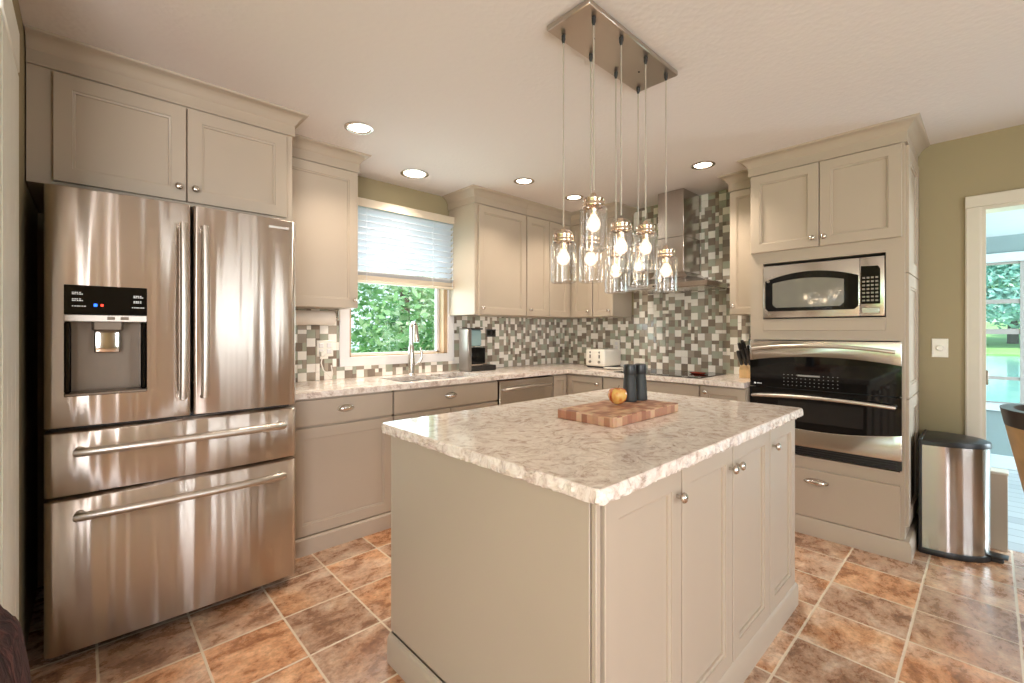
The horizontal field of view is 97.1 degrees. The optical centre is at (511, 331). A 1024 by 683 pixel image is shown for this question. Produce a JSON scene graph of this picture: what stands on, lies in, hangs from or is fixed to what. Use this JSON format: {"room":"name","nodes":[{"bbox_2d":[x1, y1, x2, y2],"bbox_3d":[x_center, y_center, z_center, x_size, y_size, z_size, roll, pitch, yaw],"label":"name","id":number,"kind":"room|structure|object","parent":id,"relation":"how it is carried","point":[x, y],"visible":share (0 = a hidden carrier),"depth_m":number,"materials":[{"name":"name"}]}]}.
{"room":"kitchen","nodes":[
{"label":"kitchen","id":0,"kind":"room"},
{"bbox_2d":[12,0,37,646],"bbox_3d":[-2.983,0.050,0.702,3.030,2.440,1.640,0,0,-43],"label":"wall","id":1,"kind":"structure","parent":0,"point":[28,212],"depth_m":1.82,"materials":[{"name":"paint"}]},
{"bbox_2d":[0,0,19,620],"bbox_3d":[-1.467,0.155,1.317,0.018,2.230,0.450,0,0,-43],"label":"trim","id":2,"kind":"structure","parent":1,"relation":"attached to","point":[9,32],"depth_m":1.27,"materials":[{"name":"beige wood"}]},
{"bbox_2d":[38,176,562,585],"bbox_3d":[-0.941,0.050,3.673,4.020,2.440,0.128,0,0,-43],"label":"wall","id":3,"kind":"structure","parent":0,"point":[517,341],"depth_m":3.59,"materials":[{"name":"tile"}]},
{"bbox_2d":[317,340,332,356],"bbox_3d":[-1.328,0.120,3.213,0.115,0.115,0.009,0,0,-43],"label":"wall outlet","id":4,"kind":"object","parent":3,"relation":"attached to","point":[322,345],"visible":0.97,"depth_m":3.21,"materials":[{"name":"white plastic"}]},
{"bbox_2d":[320,351,332,377],"bbox_3d":[-1.310,0.237,3.191,0.088,0.194,0.041,0,0,-32],"label":"charger","id":5,"kind":"object","parent":4,"relation":"attached to","point":[322,353],"visible":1,"depth_m":3.17,"materials":[{"name":"white plastic"}]},
{"bbox_2d":[292,134,371,309],"bbox_3d":[-1.285,-0.662,2.962,0.568,1.014,0.426,0,0,-43],"label":"upper cabinet","id":6,"kind":"object","parent":3,"relation":"attached to","point":[324,175],"visible":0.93,"depth_m":2.85,"materials":[{"name":"paint"}]},
{"bbox_2d":[335,309,338,320],"bbox_3d":[-1.324,-0.115,3.014,0.318,0.080,0.060,0,0,-43],"label":"towel holder","id":7,"kind":"object","parent":6,"relation":"attached to","point":[336,310],"visible":0.35,"depth_m":3.10,"materials":[{"name":"silver metal"}]},
{"bbox_2d":[295,310,335,324],"bbox_3d":[-1.326,-0.092,3.013,0.270,0.096,0.096,0,0,-43],"label":"paper towel roll","id":8,"kind":"object","parent":7,"relation":"hanging from","point":[302,317],"visible":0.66,"depth_m":2.98,"materials":[{"name":"white paper"}]},
{"bbox_2d":[339,255,453,366],"bbox_3d":[-0.922,-0.361,3.675,1.020,1.238,0.132,0,0,-43],"label":"window","id":9,"kind":"structure","parent":3,"relation":"in","point":[444,322],"depth_m":3.73,"materials":[{"name":"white wood"}]},
{"bbox_2d":[358,197,453,289],"bbox_3d":[-0.828,-0.672,3.614,1.044,0.620,0.077,0,0,-43],"label":"window blind","id":10,"kind":"object","parent":9,"relation":"attached to","point":[380,224],"visible":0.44,"depth_m":3.58,"materials":[{"name":"white fabric"}]},
{"bbox_2d":[295,309,562,381],"bbox_3d":[-0.540,0.087,3.970,3.030,0.515,0.008,0,0,-43],"label":"backsplash","id":11,"kind":"structure","parent":3,"relation":"attached to","point":[517,341],"depth_m":4.14,"materials":[{"name":"multicoloured tile"}]},
{"bbox_2d":[442,184,529,316],"bbox_3d":[-0.217,-0.655,3.972,0.654,1.030,0.426,0,0,-43],"label":"upper cabinet","id":12,"kind":"object","parent":3,"relation":"attached to","point":[489,227],"visible":1,"depth_m":3.83,"materials":[{"name":"paint"}]},
{"bbox_2d":[486,329,495,336],"bbox_3d":[-0.196,0.015,4.283,0.115,0.070,0.009,0,0,-43],"label":"wall outlet","id":13,"kind":"object","parent":3,"relation":"attached to","point":[489,332],"visible":1,"depth_m":4.28,"materials":[{"name":"black plastic"}]},
{"bbox_2d":[512,201,610,318],"bbox_3d":[0.437,-0.655,4.441,0.938,1.030,0.643,0,0,-43],"label":"upper cabinet","id":14,"kind":"object","parent":3,"relation":"attached to","point":[544,299],"visible":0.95,"depth_m":4.33,"materials":[{"name":"paint"}]},
{"bbox_2d":[18,0,1023,211],"bbox_3d":[0.017,-1.220,0.470,7.270,0.100,6.060,0,0,-43],"label":"ceiling","id":15,"kind":"structure","parent":0,"point":[463,93],"depth_m":2.04,"materials":[{"name":"white paint"}]},
{"bbox_2d":[344,122,372,134],"bbox_3d":[-0.880,-1.166,2.599,0.160,0.008,0.160,0,0,-43],"label":"recessed light","id":16,"kind":"object","parent":15,"relation":"in","point":[360,128],"visible":1,"depth_m":2.59,"materials":[{"name":"white glass"}]},
{"bbox_2d":[400,169,428,178],"bbox_3d":[-0.721,-1.166,3.350,0.206,0.008,0.206,0,0,-43],"label":"recessed light","id":17,"kind":"object","parent":15,"relation":"in","point":[409,173],"visible":1,"depth_m":3.34,"materials":[{"name":"white glass"}]},
{"bbox_2d":[514,178,533,184],"bbox_3d":[0.093,-1.166,3.514,0.160,0.008,0.160,0,0,-43],"label":"recessed light","id":18,"kind":"object","parent":15,"relation":"in","point":[521,181],"visible":1,"depth_m":3.51,"materials":[{"name":"white glass"}]},
{"bbox_2d":[565,194,582,199],"bbox_3d":[0.541,-1.166,3.939,0.160,0.008,0.160,0,0,-43],"label":"recessed light","id":19,"kind":"object","parent":15,"relation":"in","point":[575,196],"visible":1,"depth_m":3.93,"materials":[{"name":"white glass"}]},
{"bbox_2d":[547,0,677,293],"bbox_3d":[0.441,-0.670,1.881,0.658,1.000,0.246,0,0,-43],"label":"pendant light","id":20,"kind":"object","parent":15,"relation":"hanging from","point":[587,28],"visible":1,"depth_m":1.83,"materials":[{"name":"clear glass"}]},
{"bbox_2d":[551,229,575,283],"bbox_3d":[0.200,-0.293,1.754,0.099,0.210,0.099,0,0,-43],"label":"jar","id":21,"kind":"object","parent":20,"relation":"on","point":[563,238],"depth_m":1.74,"materials":[{"name":"clear glass"}]},
{"bbox_2d":[579,232,602,283],"bbox_3d":[0.327,-0.308,1.874,0.099,0.210,0.099,0,0,-43],"label":"jar","id":22,"kind":"object","parent":20,"relation":"on","point":[590,240],"depth_m":1.86,"materials":[{"name":"clear glass"}]},
{"bbox_2d":[580,193,607,251],"bbox_3d":[0.299,-0.401,1.652,0.099,0.210,0.099,0,0,-43],"label":"jar","id":23,"kind":"object","parent":20,"relation":"on","point":[593,202],"depth_m":1.64,"materials":[{"name":"clear glass"}]},
{"bbox_2d":[605,245,626,293],"bbox_3d":[0.460,-0.275,2.000,0.099,0.210,0.099,0,0,-43],"label":"jar","id":24,"kind":"object","parent":20,"relation":"on","point":[615,254],"depth_m":1.99,"materials":[{"name":"clear glass"}]},
{"bbox_2d":[608,218,633,272],"bbox_3d":[0.426,-0.338,1.766,0.099,0.210,0.099,0,0,-43],"label":"jar","id":25,"kind":"object","parent":20,"relation":"on","point":[620,227],"depth_m":1.75,"materials":[{"name":"clear glass"}]},
{"bbox_2d":[627,242,648,287],"bbox_3d":[0.594,-0.313,2.126,0.099,0.210,0.099,0,0,-43],"label":"jar","id":26,"kind":"object","parent":20,"relation":"on","point":[638,249],"depth_m":2.12,"materials":[{"name":"clear glass"}]},
{"bbox_2d":[633,221,657,271],"bbox_3d":[0.559,-0.358,1.891,0.099,0.210,0.099,0,0,-43],"label":"jar","id":27,"kind":"object","parent":20,"relation":"on","point":[645,229],"depth_m":1.88,"materials":[{"name":"clear glass"}]},
{"bbox_2d":[654,245,677,292],"bbox_3d":[0.687,-0.279,2.014,0.099,0.210,0.099,0,0,-43],"label":"jar","id":28,"kind":"object","parent":20,"relation":"on","point":[666,253],"depth_m":2.00,"materials":[{"name":"clear glass"}]},
{"bbox_2d":[691,161,714,169],"bbox_3d":[1.342,-1.166,3.177,0.160,0.008,0.160,0,0,-43],"label":"recessed light","id":29,"kind":"object","parent":15,"relation":"in","point":[700,165],"visible":1,"depth_m":3.17,"materials":[{"name":"white glass"}]},
{"bbox_2d":[26,467,1023,682],"bbox_3d":[0.974,1.310,1.168,9.620,0.080,6.360,0,0,-43],"label":"floor","id":30,"kind":"structure","parent":0,"point":[860,616],"depth_m":1.93,"materials":[{"name":"tile"}]},
{"bbox_2d":[0,605,30,682],"bbox_3d":[-1.264,0.843,0.718,0.683,0.855,0.615,0,0,-43],"label":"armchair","id":31,"kind":"object","parent":30,"relation":"on","point":[14,663],"visible":1,"depth_m":0.94,"materials":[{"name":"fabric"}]},
{"bbox_2d":[24,24,308,405],"bbox_3d":[-1.725,0.049,2.346,1.049,2.438,0.736,0,0,-43],"label":"upper cabinet","id":32,"kind":"object","parent":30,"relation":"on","point":[98,119],"visible":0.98,"depth_m":2.01,"materials":[{"name":"paint"}]},
{"bbox_2d":[44,183,294,658],"bbox_3d":[-1.657,0.357,2.237,0.889,1.825,0.892,0,0,-43],"label":"refrigerator","id":33,"kind":"object","parent":30,"relation":"on","point":[169,327],"visible":1,"depth_m":1.90,"materials":[{"name":"silver metal"}]},
{"bbox_2d":[292,391,392,558],"bbox_3d":[-1.196,0.826,2.925,0.646,0.888,0.603,0,0,-43],"label":"base cabinet","id":34,"kind":"object","parent":30,"relation":"on","point":[342,455],"visible":0.59,"depth_m":2.72,"materials":[{"name":"paint"}]},
{"bbox_2d":[392,380,497,420],"bbox_3d":[-0.626,0.826,3.463,0.915,0.888,0.603,0,0,-43],"label":"base cabinet","id":35,"kind":"object","parent":30,"relation":"on","point":[434,400],"visible":0.31,"depth_m":3.22,"materials":[{"name":"paint"}]},
{"bbox_2d":[497,375,552,404],"bbox_3d":[-0.047,0.827,3.996,0.646,0.886,0.625,0,0,-43],"label":"dishwasher","id":36,"kind":"object","parent":30,"relation":"on","point":[514,390],"visible":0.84,"depth_m":3.77,"materials":[{"name":"silver metal"}]},
{"bbox_2d":[550,373,603,396],"bbox_3d":[0.597,0.826,4.372,0.800,0.888,0.963,0,0,-43],"label":"base cabinet","id":37,"kind":"object","parent":30,"relation":"on","point":[566,383],"visible":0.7,"depth_m":4.07,"materials":[{"name":"paint"}]},
{"bbox_2d":[295,363,750,399],"bbox_3d":[0.188,0.362,3.192,3.022,0.035,2.120,0,0,-43],"label":"countertop","id":38,"kind":"structure","parent":37,"relation":"on","point":[347,386],"depth_m":3.35,"materials":[{"name":"stone"}]},
{"bbox_2d":[407,321,422,374],"bbox_3d":[-0.775,0.131,3.574,0.113,0.428,0.121,0,0,7],"label":"faucet","id":39,"kind":"object","parent":38,"relation":"on","point":[414,334],"visible":1,"depth_m":3.57,"materials":[{"name":"silver metal"}]},
{"bbox_2d":[399,376,466,381],"bbox_3d":[-0.581,0.473,3.466,0.778,0.184,0.353,0,0,-43],"label":"sink","id":40,"kind":"object","parent":38,"relation":"in","point":[457,376],"visible":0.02,"depth_m":3.58,"materials":[{"name":"silver metal"}]},
{"bbox_2d":[459,328,495,371],"bbox_3d":[-0.303,0.157,4.014,0.325,0.375,0.134,0,0,-43],"label":"coffee maker","id":41,"kind":"object","parent":38,"relation":"on","point":[471,358],"visible":1,"depth_m":3.92,"materials":[{"name":"black plastic"}]},
{"bbox_2d":[586,348,620,367],"bbox_3d":[0.883,0.257,4.396,0.305,0.176,0.225,0,0,-43],"label":"toaster","id":42,"kind":"object","parent":38,"relation":"on","point":[601,357],"visible":1,"depth_m":4.31,"materials":[{"name":"white plastic"}]},
{"bbox_2d":[604,367,621,368],"bbox_3d":[0.921,0.336,4.120,0.176,0.011,0.176,0,0,-43],"label":"plate","id":43,"kind":"object","parent":38,"relation":"on","point":[604,367],"visible":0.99,"depth_m":4.15,"materials":[{"name":"white ceramic"}]},
{"bbox_2d":[614,368,724,378],"bbox_3d":[1.296,0.342,3.745,0.490,0.006,0.740,0,0,-43],"label":"cooktop","id":44,"kind":"object","parent":38,"relation":"in","point":[675,373],"visible":0.75,"depth_m":3.65,"materials":[{"name":"black glass"}]},
{"bbox_2d":[689,372,705,373],"bbox_3d":[1.480,0.332,3.602,0.084,0.012,0.140,0,0,-43],"label":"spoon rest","id":45,"kind":"object","parent":44,"relation":"on","point":[689,372],"visible":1,"depth_m":3.60,"materials":[{"name":"red ceramic"}]},
{"bbox_2d":[739,359,749,377],"bbox_3d":[1.785,0.265,3.392,0.154,0.159,0.100,0,0,-43],"label":"knife block","id":46,"kind":"object","parent":38,"relation":"on","point":[744,371],"visible":0.31,"depth_m":3.35,"materials":[{"name":"brown wood"}]},
{"bbox_2d":[736,350,743,365],"bbox_3d":[1.695,0.198,3.358,0.065,0.115,0.028,0,0,-24],"label":"knife","id":47,"kind":"object","parent":46,"relation":"in","point":[739,356],"visible":1,"depth_m":3.35,"materials":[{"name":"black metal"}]},
{"bbox_2d":[740,349,747,365],"bbox_3d":[1.714,0.193,3.335,0.069,0.124,0.028,0,0,-24],"label":"knife","id":48,"kind":"object","parent":46,"relation":"in","point":[743,355],"visible":1,"depth_m":3.33,"materials":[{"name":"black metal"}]},
{"bbox_2d":[741,341,746,358],"bbox_3d":[1.735,0.144,3.357,0.078,0.142,0.028,0,0,-25],"label":"knife","id":49,"kind":"object","parent":46,"relation":"in","point":[742,342],"visible":0.37,"depth_m":3.34,"materials":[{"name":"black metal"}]},
{"bbox_2d":[744,348,749,364],"bbox_3d":[1.732,0.189,3.312,0.074,0.133,0.028,0,0,-25],"label":"knife","id":50,"kind":"object","parent":46,"relation":"in","point":[747,354],"visible":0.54,"depth_m":3.30,"materials":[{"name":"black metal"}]},
{"bbox_2d":[387,419,797,682],"bbox_3d":[0.429,0.831,1.915,1.567,0.879,1.018,0,0,-43],"label":"kitchen island","id":51,"kind":"object","parent":30,"relation":"on","point":[687,576],"visible":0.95,"depth_m":1.38,"materials":[{"name":"paint"}]},
{"bbox_2d":[381,388,802,505],"bbox_3d":[0.420,0.372,1.924,1.601,0.037,1.041,0,0,-43],"label":"island countertop","id":52,"kind":"structure","parent":51,"relation":"on","point":[527,441],"depth_m":1.52,"materials":[{"name":"stone"}]},
{"bbox_2d":[558,399,677,427],"bbox_3d":[0.460,0.335,1.922,0.500,0.038,0.270,0,0,-43],"label":"cutting board","id":53,"kind":"object","parent":52,"relation":"on","point":[606,413],"visible":0.9,"depth_m":1.81,"materials":[{"name":"brown wood"}]},
{"bbox_2d":[608,385,626,403],"bbox_3d":[0.456,0.272,1.952,0.082,0.081,0.082,0,0,-43],"label":"apple","id":54,"kind":"object","parent":53,"relation":"on","point":[618,395],"visible":1,"depth_m":1.92,"materials":[{"name":"orange plant"}]},
{"bbox_2d":[623,364,636,401],"bbox_3d":[0.533,0.232,2.049,0.064,0.167,0.064,0,0,-43],"label":"pepper mill","id":55,"kind":"object","parent":53,"relation":"on","point":[629,370],"visible":0.93,"depth_m":2.02,"materials":[{"name":"black plastic"}]},
{"bbox_2d":[635,363,646,400],"bbox_3d":[0.593,0.232,2.091,0.064,0.167,0.064,0,0,-43],"label":"pepper mill","id":56,"kind":"object","parent":53,"relation":"on","point":[641,383],"visible":0.8,"depth_m":2.07,"materials":[{"name":"black plastic"}]},
{"bbox_2d":[603,376,700,396],"bbox_3d":[1.278,0.826,3.771,0.637,0.888,0.840,0,0,-43],"label":"base cabinet","id":57,"kind":"object","parent":30,"relation":"on","point":[686,389],"visible":0.02,"depth_m":3.46,"materials":[{"name":"paint"}]},
{"bbox_2d":[701,385,749,401],"bbox_3d":[1.673,0.826,3.349,0.643,0.888,0.310,0,0,-43],"label":"base cabinet","id":58,"kind":"object","parent":30,"relation":"on","point":[707,391],"visible":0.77,"depth_m":3.13,"materials":[{"name":"paint"}]},
{"bbox_2d":[737,113,929,563],"bbox_3d":[2.077,0.050,2.962,0.605,2.440,0.936,0,0,-43],"label":"oven tower","id":59,"kind":"object","parent":30,"relation":"on","point":[851,194],"visible":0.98,"depth_m":2.70,"materials":[{"name":"paint"}]},
{"bbox_2d":[764,256,885,318],"bbox_3d":[2.071,-0.261,2.958,0.485,0.342,0.629,0,0,-43],"label":"microwave","id":60,"kind":"object","parent":59,"relation":"in","point":[855,287],"visible":1,"depth_m":2.76,"materials":[{"name":"silver metal"}]},
{"bbox_2d":[750,340,901,470],"bbox_3d":[2.046,0.420,2.938,0.550,0.720,0.785,0,0,-43],"label":"double oven","id":61,"kind":"object","parent":59,"relation":"in","point":[848,393],"visible":0.97,"depth_m":2.71,"materials":[{"name":"silver metal"}]},
{"bbox_2d":[918,429,1008,563],"bbox_3d":[2.590,0.938,2.595,0.352,0.665,0.357,0,0,-43],"label":"trash can","id":62,"kind":"object","parent":30,"relation":"on","point":[954,470],"visible":1,"depth_m":2.52,"materials":[{"name":"silver metal"}]},
{"bbox_2d":[991,467,1008,551],"bbox_3d":[2.860,1.042,2.663,0.111,0.455,0.088,0,0,-43],"label":"panel","id":63,"kind":"object","parent":30,"relation":"on","point":[999,477],"visible":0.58,"depth_m":2.62,"materials":[{"name":"paint"}]},
{"bbox_2d":[999,404,1023,491],"bbox_3d":[2.279,0.798,1.769,0.526,0.946,0.526,0,0,-23],"label":"dining chair","id":64,"kind":"object","parent":30,"relation":"on","point":[1012,414],"visible":1,"depth_m":1.87,"materials":[{"name":"brown wood"}]},
{"bbox_2d":[562,124,1023,513],"bbox_3d":[2.604,0.050,2.931,0.128,2.440,6.080,0,0,-43],"label":"wall","id":65,"kind":"structure","parent":0,"point":[697,331],"depth_m":2.86,"materials":[{"name":"tile"}]},
{"bbox_2d":[593,202,637,317],"bbox_3d":[0.969,-0.655,4.295,0.366,1.030,0.295,0,0,-43],"label":"upper cabinet","id":66,"kind":"object","parent":65,"relation":"attached to","point":[604,304],"visible":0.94,"depth_m":4.24,"materials":[{"name":"paint"}]},
{"bbox_2d":[613,340,619,348],"bbox_3d":[1.036,0.140,4.489,0.009,0.115,0.075,0,0,-43],"label":"wall outlet","id":67,"kind":"object","parent":65,"relation":"attached to","point":[616,343],"visible":0.76,"depth_m":4.48,"materials":[{"name":"white plastic"}]},
{"bbox_2d":[562,189,750,373],"bbox_3d":[1.293,-0.412,4.230,0.008,1.515,2.131,0,0,-43],"label":"backsplash","id":68,"kind":"structure","parent":65,"relation":"attached to","point":[694,330],"depth_m":4.00,"materials":[{"name":"multicoloured tile"}]},
{"bbox_2d":[619,188,729,293],"bbox_3d":[1.360,-0.756,3.797,0.482,0.824,0.760,0,0,-43],"label":"range hood","id":69,"kind":"object","parent":65,"relation":"attached to","point":[683,205],"visible":0.96,"depth_m":3.74,"materials":[{"name":"silver metal"}]},
{"bbox_2d":[718,169,750,315],"bbox_3d":[1.781,-0.647,3.436,0.366,1.044,0.281,0,0,-43],"label":"upper cabinet","id":70,"kind":"object","parent":65,"relation":"attached to","point":[739,184],"visible":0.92,"depth_m":3.35,"materials":[{"name":"paint"}]},
{"bbox_2d":[932,339,947,356],"bbox_3d":[2.643,0.102,2.793,0.021,0.115,0.075,0,0,-43],"label":"light switch","id":71,"kind":"object","parent":65,"relation":"attached to","point":[939,346],"visible":1,"depth_m":2.79,"materials":[{"name":"white plastic"}]},
{"bbox_2d":[965,188,1023,439],"bbox_3d":[3.112,0.233,2.390,0.154,2.075,1.010,0,0,-43],"label":"door frame","id":72,"kind":"structure","parent":65,"relation":"in","point":[977,207],"depth_m":2.67,"materials":[{"name":"beige wood"}]},
{"bbox_2d":[986,234,1023,456],"bbox_3d":[5.167,0.190,3.647,0.120,2.160,4.200,0,0,-43],"label":"wall","id":73,"kind":"structure","parent":0,"point":[996,433],"depth_m":4.21,"materials":[{"name":"paint"}]},
{"bbox_2d":[991,454,1017,470],"bbox_3d":[5.116,1.210,3.599,0.020,0.120,4.200,0,0,-43],"label":"baseboard","id":74,"kind":"structure","parent":73,"relation":"attached to","point":[998,461],"depth_m":4.18,"materials":[{"name":"white wood"}]},
{"bbox_2d":[986,251,1023,410],"bbox_3d":[5.134,0.005,3.616,0.090,1.470,3.100,0,0,-43],"label":"window","id":75,"kind":"structure","parent":73,"relation":"in","point":[1017,257],"depth_m":4.16,"materials":[{"name":"white wood"}]},
{"bbox_2d":[986,209,1023,236],"bbox_3d":[4.357,-0.940,2.881,2.350,0.100,4.200,0,0,-43],"label":"ceiling","id":76,"kind":"structure","parent":0,"point":[1004,223],"depth_m":3.72,"materials":[{"name":"white paint"}]},
{"label":"outside","id":77,"kind":"structure","parent":0,"visible":0},
{"bbox_2d":[986,322,1019,356],"bbox_3d":[92.046,0.470,66.399,75.000,4.800,210.000,0,0,-43],"label":"lawn","id":78,"kind":"structure","parent":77,"point":[996,344],"depth_m":56.66,"materials":[{"name":"green plant"}]},
{"bbox_2d":[986,264,1019,343],"bbox_3d":[63.652,-7.457,59.291,22.158,19.263,21.093,0,0,-43],"label":"tree","id":79,"kind":"object","parent":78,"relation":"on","point":[1011,316],"visible":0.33,"depth_m":54.29,"materials":[{"name":"green plant"}]},
{"bbox_2d":[986,264,1019,289],"bbox_3d":[56.108,-8.161,63.174,18.820,20.794,21.700,0,0,-43],"label":"tree","id":80,"kind":"object","parent":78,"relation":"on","point":[1010,264],"visible":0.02,"depth_m":55.39,"materials":[{"name":"green plant"}]},
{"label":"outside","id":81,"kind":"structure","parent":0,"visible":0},
{"bbox_2d":[351,344,1019,402],"bbox_3d":[44.092,2.820,21.051,57.000,0.100,210.000,0,0,-43],"label":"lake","id":82,"kind":"structure","parent":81,"point":[998,390],"depth_m":25.55,"materials":[{"name":"liquid"}]},
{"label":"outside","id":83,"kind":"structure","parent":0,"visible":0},
{"bbox_3d":[-7.992,2.370,-7.558,58.000,0.200,120.000,0,0,-43],"label":"lawn","id":84,"kind":"structure","parent":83,"visible":0},
{"bbox_2d":[352,342,403,352],"bbox_3d":[-2.892,-0.266,5.738,2.951,5.081,3.058,0,0,17],"label":"tree","id":85,"kind":"object","parent":84,"relation":"on","point":[397,348],"visible":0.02,"depth_m":6.28,"materials":[{"name":"green plant"}]},
{"bbox_2d":[351,248,424,352],"bbox_3d":[-3.940,-1.285,8.602,4.850,7.118,5.488,0,0,-13],"label":"tree","id":86,"kind":"object","parent":84,"relation":"on","point":[365,286],"visible":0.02,"depth_m":9.25,"materials":[{"name":"green plant"}]},
{"bbox_2d":[351,243,434,352],"bbox_3d":[-1.902,-0.646,7.743,3.503,5.840,3.640,0,0,17],"label":"tree","id":87,"kind":"object","parent":84,"relation":"on","point":[401,334],"visible":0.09,"depth_m":6.40,"materials":[{"name":"green plant"}]},
{"bbox_2d":[358,247,433,348],"bbox_3d":[-1.586,-1.012,11.375,4.884,6.602,4.183,0,0,-43],"label":"tree","id":88,"kind":"object","parent":84,"relation":"on","point":[377,247],"visible":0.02,"depth_m":9.96,"materials":[{"name":"green plant"}]},
{"bbox_2d":[385,257,434,350],"bbox_3d":[-0.782,-0.172,7.915,2.866,5.010,2.697,0,0,-19],"label":"tree","id":89,"kind":"object","parent":84,"relation":"on","point":[425,296],"visible":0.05,"depth_m":7.24,"materials":[{"name":"green plant"}]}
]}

